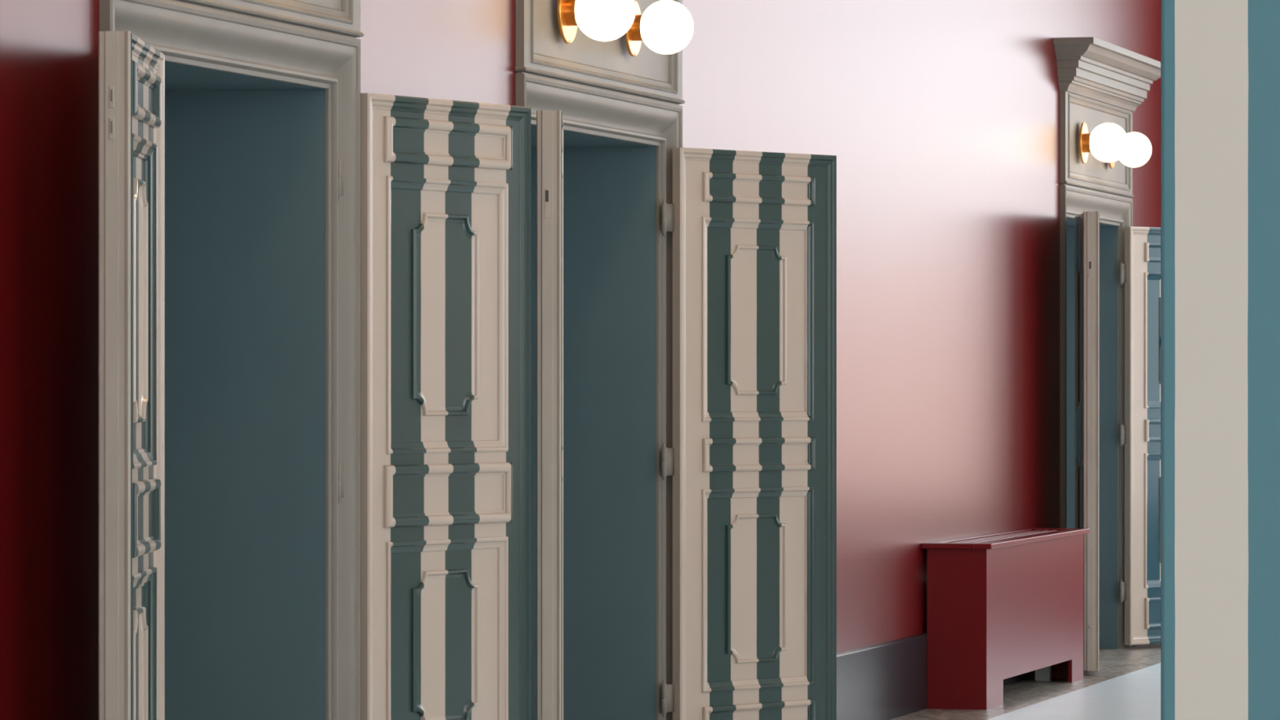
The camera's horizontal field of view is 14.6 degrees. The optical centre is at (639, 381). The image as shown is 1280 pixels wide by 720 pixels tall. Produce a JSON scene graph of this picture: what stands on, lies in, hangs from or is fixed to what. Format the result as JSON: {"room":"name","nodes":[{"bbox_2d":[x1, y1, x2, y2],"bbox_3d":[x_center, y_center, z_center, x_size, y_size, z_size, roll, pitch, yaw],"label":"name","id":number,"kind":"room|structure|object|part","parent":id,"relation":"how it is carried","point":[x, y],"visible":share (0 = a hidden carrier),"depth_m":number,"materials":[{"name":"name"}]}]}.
{"room":"hallway","nodes":[
{"label":"hallway","id":0,"kind":"room"},
{"bbox_2d":[0,0,1160,719],"bbox_3d":[-1.958,-1.580,14.519,1.000,6.400,36.950,0,0,15],"label":"wall","id":1,"kind":"structure","parent":0,"point":[940,119],"depth_m":23.27,"materials":[{"name":"red paint"}]},
{"bbox_2d":[98,31,164,719],"bbox_3d":[-1.408,0.327,13.887,0.091,2.537,0.944,0,0,0],"label":"door","id":2,"kind":"structure","parent":1,"relation":"in","point":[131,71],"depth_m":13.44,"materials":[{"name":"paint"}]},
{"bbox_3d":[-1.418,-0.769,13.417,0.005,0.032,0.002,0,0,0],"label":"bolt lever","id":3,"kind":"part","parent":2,"relation":"part of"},
{"bbox_3d":[-1.418,-0.684,13.417,0.005,0.032,0.002,0,0,0],"label":"bolt lever","id":4,"kind":"part","parent":2,"relation":"part of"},
{"bbox_3d":[-1.415,0.890,13.884,0.025,0.732,0.667,0,0,0],"label":"panel","id":5,"kind":"part","parent":2,"relation":"part of","materials":[{"name":"paint"}]},
{"bbox_3d":[-1.415,-0.220,13.884,0.025,0.916,0.667,0,0,0],"label":"panel","id":6,"kind":"part","parent":2,"relation":"part of","materials":[{"name":"paint"}]},
{"bbox_3d":[-1.411,-0.807,13.884,0.055,0.269,0.657,0,0,0],"label":"rail","id":7,"kind":"part","parent":2,"relation":"part of","materials":[{"name":"paint"}]},
{"bbox_3d":[-1.411,0.381,13.884,0.055,0.296,0.657,0,0,0],"label":"rail","id":8,"kind":"part","parent":2,"relation":"part of","materials":[{"name":"paint"}]},
{"bbox_3d":[-1.389,0.890,13.884,0.031,0.730,0.665,0,0,0],"label":"panel moulding","id":9,"kind":"part","parent":2,"relation":"part of","materials":[{"name":"paint"}]},
{"bbox_3d":[-1.389,-0.220,13.884,0.031,0.914,0.665,0,0,0],"label":"panel moulding","id":10,"kind":"part","parent":2,"relation":"part of","materials":[{"name":"paint"}]},
{"bbox_3d":[-1.373,0.376,13.884,0.022,0.205,0.693,0,0,0],"label":"bead frame","id":11,"kind":"part","parent":2,"relation":"part of","materials":[{"name":"paint"}]},
{"bbox_3d":[-1.373,-0.797,13.884,0.022,0.150,0.693,0,0,0],"label":"bead frame","id":12,"kind":"part","parent":2,"relation":"part of","materials":[{"name":"paint"}]},
{"bbox_3d":[-1.374,0.327,13.884,0.020,2.537,0.900,0,0,0],"label":"edge moulding","id":13,"kind":"part","parent":2,"relation":"part of","materials":[{"name":"paint"}]},
{"bbox_2d":[99,0,364,719],"bbox_3d":[-1.595,-0.160,15.348,1.198,3.560,2.612,0,0,15],"label":"door surround","id":14,"kind":"object","parent":1,"relation":"attached to","point":[263,97],"visible":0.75,"depth_m":16.23,"materials":[{"name":"grey paint"}]},
{"bbox_3d":[-1.222,-1.151,15.245,0.032,0.020,2.040,0,0,15],"label":"frieze rail","id":15,"kind":"part","parent":14,"relation":"part of","materials":[{"name":"grey paint"}]},
{"bbox_3d":[-1.218,-1.401,15.243,0.037,0.483,2.044,0,0,15],"label":"frieze moulding","id":16,"kind":"part","parent":14,"relation":"part of","materials":[{"name":"grey paint"}]},
{"bbox_3d":[-1.232,-1.401,15.247,0.012,0.479,2.040,0,0,15],"label":"frieze panel","id":17,"kind":"part","parent":14,"relation":"part of","materials":[{"name":"grey paint"}]},
{"bbox_2d":[337,93,531,719],"bbox_3d":[-0.682,0.327,16.668,0.053,2.537,1.111,0,0,32],"label":"door","id":18,"kind":"structure","parent":14,"relation":"attached to","point":[446,184],"depth_m":16.71,"materials":[{"name":"paint"}]},
{"bbox_3d":[-0.656,0.890,16.728,0.005,0.732,0.725,0,0,32],"label":"panel","id":19,"kind":"part","parent":18,"relation":"part of","materials":[{"name":"paint"}]},
{"bbox_3d":[-0.656,-0.220,16.728,0.005,0.916,0.725,0,0,32],"label":"panel","id":20,"kind":"part","parent":18,"relation":"part of","materials":[{"name":"paint"}]},
{"bbox_3d":[-0.655,-0.807,16.728,0.028,0.269,0.715,0,0,32],"label":"rail","id":21,"kind":"part","parent":18,"relation":"part of","materials":[{"name":"paint"}]},
{"bbox_3d":[-0.655,0.381,16.728,0.028,0.296,0.715,0,0,32],"label":"rail","id":22,"kind":"part","parent":18,"relation":"part of","materials":[{"name":"paint"}]},
{"bbox_3d":[-0.648,0.890,16.723,0.031,0.730,0.723,0,0,32],"label":"panel moulding","id":23,"kind":"part","parent":18,"relation":"part of","materials":[{"name":"paint"}]},
{"bbox_3d":[-0.648,-0.220,16.723,0.031,0.914,0.723,0,0,32],"label":"panel moulding","id":24,"kind":"part","parent":18,"relation":"part of","materials":[{"name":"paint"}]},
{"bbox_3d":[-0.635,0.376,16.715,0.022,0.205,0.755,0,0,32],"label":"bead frame","id":25,"kind":"part","parent":18,"relation":"part of","materials":[{"name":"paint"}]},
{"bbox_3d":[-0.635,-0.797,16.715,0.022,0.150,0.755,0,0,32],"label":"bead frame","id":26,"kind":"part","parent":18,"relation":"part of","materials":[{"name":"paint"}]},
{"bbox_2d":[536,110,563,719],"bbox_3d":[-0.319,0.327,17.810,0.089,2.537,0.944,0,0,-1],"label":"door","id":27,"kind":"structure","parent":1,"relation":"in","point":[549,123],"depth_m":17.34,"materials":[{"name":"paint"}]},
{"bbox_3d":[-0.323,-0.620,17.343,0.017,0.100,0.004,0,0,-1],"label":"keeper plate","id":28,"kind":"part","parent":27,"relation":"part of","materials":[{"name":"grey paint"}]},
{"bbox_2d":[545,190,548,201],"bbox_3d":[-0.323,-0.645,17.342,0.011,0.040,0.002,0,0,-1],"label":"socket","id":29,"kind":"object","parent":27,"relation":"attached to","point":[546,191],"depth_m":17.34,"materials":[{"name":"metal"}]},
{"bbox_3d":[-0.285,0.327,17.808,0.020,2.537,0.900,0,0,-1],"label":"edge moulding","id":30,"kind":"part","parent":27,"relation":"part of","materials":[{"name":"paint"}]},
{"bbox_2d":[515,0,684,719],"bbox_3d":[-0.512,-0.160,19.271,1.198,3.560,2.612,0,0,15],"label":"door surround","id":31,"kind":"object","parent":1,"relation":"attached to","point":[622,114],"visible":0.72,"depth_m":20.13,"materials":[{"name":"grey paint"}]},
{"bbox_2d":[557,0,635,43],"bbox_3d":[-0.147,-1.380,18.573,0.262,0.242,0.242,0,0,15],"label":"wall lamp","id":32,"kind":"object","parent":31,"relation":"attached to","point":[602,20],"visible":1,"depth_m":18.50,"materials":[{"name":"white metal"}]},
{"bbox_3d":[-0.268,-1.380,18.607,0.011,0.242,0.242,0,0,15],"label":"plate","id":33,"kind":"part","parent":32,"relation":"part of","materials":[{"name":"gold metal"}]},
{"bbox_3d":[-0.149,-1.401,19.171,0.012,0.479,2.040,0,0,15],"label":"frieze panel","id":34,"kind":"part","parent":31,"relation":"part of","materials":[{"name":"grey paint"}]},
{"bbox_3d":[-0.139,-1.151,19.168,0.032,0.020,2.040,0,0,15],"label":"frieze rail","id":35,"kind":"part","parent":31,"relation":"part of","materials":[{"name":"grey paint"}]},
{"bbox_3d":[-0.135,-1.401,19.167,0.037,0.483,2.044,0,0,15],"label":"frieze moulding","id":36,"kind":"part","parent":31,"relation":"part of","materials":[{"name":"grey paint"}]},
{"bbox_2d":[624,0,693,56],"bbox_3d":[0.087,-1.380,19.453,0.245,0.223,0.223,0,0,15],"label":"wall lamp","id":37,"kind":"object","parent":31,"relation":"attached to","point":[666,27],"visible":0.97,"depth_m":19.38,"materials":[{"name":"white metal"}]},
{"bbox_3d":[-0.026,-1.380,19.484,0.011,0.223,0.223,0,0,15],"label":"plate","id":38,"kind":"part","parent":37,"relation":"part of","materials":[{"name":"gold metal"}]},
{"bbox_2d":[661,147,836,719],"bbox_3d":[0.451,0.327,20.429,0.050,2.537,1.051,0,0,42],"label":"door","id":39,"kind":"structure","parent":31,"relation":"attached to","point":[751,461],"depth_m":20.44,"materials":[{"name":"paint"}]},
{"bbox_3d":[0.473,0.844,20.465,0.004,0.824,0.699,0,0,42],"label":"panel","id":40,"kind":"part","parent":39,"relation":"part of","materials":[{"name":"paint"}]},
{"bbox_3d":[0.473,-0.253,20.465,0.004,0.830,0.699,0,0,42],"label":"panel","id":41,"kind":"part","parent":39,"relation":"part of","materials":[{"name":"paint"}]},
{"bbox_3d":[0.473,-0.802,20.465,0.026,0.279,0.689,0,0,42],"label":"rail","id":42,"kind":"part","parent":39,"relation":"part of","materials":[{"name":"paint"}]},
{"bbox_3d":[0.473,0.297,20.465,0.026,0.280,0.689,0,0,42],"label":"rail","id":43,"kind":"part","parent":39,"relation":"part of","materials":[{"name":"paint"}]},
{"bbox_3d":[0.473,1.423,20.465,0.026,0.344,0.689,0,0,42],"label":"rail","id":44,"kind":"part","parent":39,"relation":"part of","materials":[{"name":"paint"}]},
{"bbox_3d":[0.479,0.844,20.460,0.031,0.822,0.697,0,0,42],"label":"panel moulding","id":45,"kind":"part","parent":39,"relation":"part of","materials":[{"name":"paint"}]},
{"bbox_3d":[0.479,-0.253,20.460,0.031,0.828,0.697,0,0,42],"label":"panel moulding","id":46,"kind":"part","parent":39,"relation":"part of","materials":[{"name":"paint"}]},
{"bbox_3d":[0.490,1.408,20.452,0.018,0.190,0.693,0,0,42],"label":"bead frame","id":47,"kind":"part","parent":39,"relation":"part of","materials":[{"name":"paint"}]},
{"bbox_3d":[0.490,0.296,20.452,0.018,0.136,0.693,0,0,42],"label":"bead frame","id":48,"kind":"part","parent":39,"relation":"part of","materials":[{"name":"paint"}]},
{"bbox_3d":[0.490,-0.789,20.452,0.018,0.119,0.693,0,0,42],"label":"bead frame","id":49,"kind":"part","parent":39,"relation":"part of","materials":[{"name":"paint"}]},
{"bbox_2d":[836,632,1028,719],"bbox_3d":[1.273,1.434,24.300,0.024,0.372,8.425,0,0,15],"label":"baseboard","id":50,"kind":"structure","parent":1,"relation":"attached to","point":[886,680],"depth_m":23.88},
{"bbox_2d":[1074,211,1099,671],"bbox_3d":[2.501,0.327,28.072,0.089,2.537,0.944,0,0,1],"label":"door","id":51,"kind":"structure","parent":1,"relation":"in","point":[1086,224],"depth_m":27.61,"materials":[{"name":"paint"}]},
{"bbox_3d":[2.499,-0.802,28.063,0.055,0.279,0.633,0,0,1],"label":"rail","id":52,"kind":"part","parent":51,"relation":"part of","materials":[{"name":"paint"}]},
{"bbox_3d":[2.499,0.297,28.063,0.055,0.280,0.633,0,0,1],"label":"rail","id":53,"kind":"part","parent":51,"relation":"part of","materials":[{"name":"paint"}]},
{"bbox_3d":[2.474,0.844,28.064,0.014,0.822,0.641,0,0,1],"label":"moulding","id":54,"kind":"part","parent":51,"relation":"part of","materials":[{"name":"paint"}]},
{"bbox_3d":[2.474,-0.253,28.064,0.014,0.828,0.641,0,0,1],"label":"moulding","id":55,"kind":"part","parent":51,"relation":"part of","materials":[{"name":"paint"}]},
{"bbox_3d":[2.494,0.844,28.064,0.025,0.824,0.643,0,0,1],"label":"panel","id":56,"kind":"part","parent":51,"relation":"part of","materials":[{"name":"paint"}]},
{"bbox_3d":[2.494,-0.253,28.064,0.025,0.830,0.643,0,0,1],"label":"panel","id":57,"kind":"part","parent":51,"relation":"part of","materials":[{"name":"paint"}]},
{"bbox_3d":[2.486,-0.620,27.605,0.017,0.100,0.004,0,0,1],"label":"keeper plate","id":58,"kind":"part","parent":51,"relation":"part of","materials":[{"name":"silver metal"}]},
{"bbox_3d":[2.535,0.327,28.069,0.020,2.537,0.900,0,0,1],"label":"edge moulding","id":59,"kind":"part","parent":51,"relation":"part of","materials":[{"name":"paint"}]},
{"bbox_2d":[1053,36,1160,648],"bbox_3d":[2.320,-0.160,29.532,1.198,3.560,2.612,0,0,15],"label":"door surround","id":60,"kind":"object","parent":1,"relation":"attached to","point":[1100,82],"visible":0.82,"depth_m":30.35,"materials":[{"name":"grey paint"}]},
{"bbox_3d":[2.680,0.252,29.433,0.067,2.737,2.220,0,0,15],"label":"architrave","id":61,"kind":"part","parent":60,"relation":"part of","materials":[{"name":"grey paint"}]},
{"bbox_3d":[2.683,-1.401,29.432,0.012,0.479,2.040,0,0,15],"label":"frieze panel","id":62,"kind":"part","parent":60,"relation":"part of","materials":[{"name":"grey paint"}]},
{"bbox_3d":[2.693,-1.655,29.429,0.032,0.030,2.040,0,0,15],"label":"frieze rail","id":63,"kind":"part","parent":60,"relation":"part of","materials":[{"name":"grey paint"}]},
{"bbox_3d":[2.693,-1.151,29.429,0.032,0.020,2.040,0,0,15],"label":"frieze rail","id":64,"kind":"part","parent":60,"relation":"part of","materials":[{"name":"grey paint"}]},
{"bbox_3d":[2.697,-1.401,29.428,0.037,0.483,2.044,0,0,15],"label":"frieze moulding","id":65,"kind":"part","parent":60,"relation":"part of","materials":[{"name":"grey paint"}]},
{"bbox_2d":[1079,122,1128,164],"bbox_3d":[2.686,-1.380,28.835,0.262,0.242,0.242,0,0,15],"label":"wall lamp","id":66,"kind":"object","parent":60,"relation":"attached to","point":[1108,142],"visible":1,"depth_m":28.76,"materials":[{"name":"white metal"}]},
{"bbox_3d":[2.564,-1.380,28.868,0.011,0.242,0.242,0,0,15],"label":"plate","id":67,"kind":"part","parent":66,"relation":"part of","materials":[{"name":"gold metal"}]},
{"bbox_3d":[2.787,-1.795,29.403,0.228,0.290,2.612,0,0,15],"label":"cornice","id":68,"kind":"part","parent":60,"relation":"part of","materials":[{"name":"grey paint"}]},
{"bbox_2d":[1108,132,1151,168],"bbox_3d":[2.919,-1.380,29.714,0.245,0.223,0.223,0,0,15],"label":"wall lamp","id":69,"kind":"object","parent":60,"relation":"attached to","point":[1139,151],"visible":0.69,"depth_m":29.63,"materials":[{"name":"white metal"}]},
{"bbox_3d":[2.807,-1.380,29.745,0.011,0.223,0.223,0,0,15],"label":"plate","id":70,"kind":"part","parent":69,"relation":"part of","materials":[{"name":"gold metal"}]},
{"bbox_2d":[1119,226,1160,644],"bbox_3d":[3.291,0.327,30.631,1.031,2.537,0.054,0,0,-44],"label":"door","id":71,"kind":"structure","parent":1,"relation":"in","point":[1140,273],"depth_m":30.39,"materials":[{"name":"paint"}]},
{"bbox_3d":[3.309,-0.802,30.658,0.689,0.279,0.030,0,0,-44],"label":"rail","id":72,"kind":"part","parent":71,"relation":"part of","materials":[{"name":"paint"}]},
{"bbox_3d":[3.309,0.297,30.658,0.689,0.280,0.030,0,0,-44],"label":"rail","id":73,"kind":"part","parent":71,"relation":"part of","materials":[{"name":"paint"}]},
{"bbox_3d":[3.309,1.423,30.658,0.689,0.344,0.030,0,0,-44],"label":"rail","id":74,"kind":"part","parent":71,"relation":"part of","materials":[{"name":"paint"}]},
{"bbox_3d":[3.315,0.844,30.651,0.697,0.822,0.031,0,0,-44],"label":"panel moulding","id":75,"kind":"part","parent":71,"relation":"part of","materials":[{"name":"paint"}]},
{"bbox_3d":[3.315,-0.253,30.651,0.697,0.828,0.031,0,0,-44],"label":"panel moulding","id":76,"kind":"part","parent":71,"relation":"part of","materials":[{"name":"paint"}]},
{"bbox_3d":[3.326,1.408,30.642,0.693,0.190,0.018,0,0,-44],"label":"bead frame","id":77,"kind":"part","parent":71,"relation":"part of","materials":[{"name":"paint"}]},
{"bbox_3d":[3.326,0.296,30.642,0.693,0.136,0.018,0,0,-44],"label":"bead frame","id":78,"kind":"part","parent":71,"relation":"part of","materials":[{"name":"paint"}]},
{"bbox_3d":[3.326,-0.789,30.642,0.693,0.119,0.018,0,0,-44],"label":"bead frame","id":79,"kind":"part","parent":71,"relation":"part of","materials":[{"name":"paint"}]},
{"bbox_3d":[3.308,0.844,30.659,0.699,0.824,0.006,0,0,-44],"label":"panel","id":80,"kind":"part","parent":71,"relation":"part of","materials":[{"name":"paint"}]},
{"bbox_3d":[3.308,-0.253,30.659,0.699,0.830,0.006,0,0,-44],"label":"panel","id":81,"kind":"part","parent":71,"relation":"part of","materials":[{"name":"paint"}]},
{"bbox_2d":[890,643,1160,719],"bbox_3d":[3.103,1.720,13.122,11.500,0.200,36.950,0,0,15],"label":"floor","id":82,"kind":"structure","parent":0,"point":[1135,695],"depth_m":25.74,"materials":[{"name":"grey stone"}]},
{"bbox_2d":[920,528,1089,709],"bbox_3d":[1.924,1.210,26.031,0.355,0.821,2.710,0,0,15],"label":"radiator cover","id":83,"kind":"object","parent":82,"relation":"on","point":[1006,604],"visible":1,"depth_m":25.11,"materials":[{"name":"red wood"}]},
{"bbox_3d":[1.561,1.222,24.767,0.281,0.795,0.020,0,0,15],"label":"panel","id":84,"kind":"part","parent":83,"relation":"part of","materials":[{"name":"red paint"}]},
{"bbox_3d":[2.056,1.222,25.995,0.020,0.795,2.650,0,0,15],"label":"panel","id":85,"kind":"part","parent":83,"relation":"part of","materials":[{"name":"red paint"}]},
{"bbox_3d":[2.261,1.222,27.302,0.281,0.795,0.020,0,0,15],"label":"panel","id":86,"kind":"part","parent":83,"relation":"part of","materials":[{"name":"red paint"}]},
{"bbox_2d":[1160,0,1279,719],"bbox_3d":[1.520,-1.580,9.311,0.963,6.400,0.900,0,0,15],"label":"pillar","id":87,"kind":"structure","parent":82,"relation":"on","point":[1220,59],"depth_m":8.98,"materials":[{"name":"paint"}]}
]}

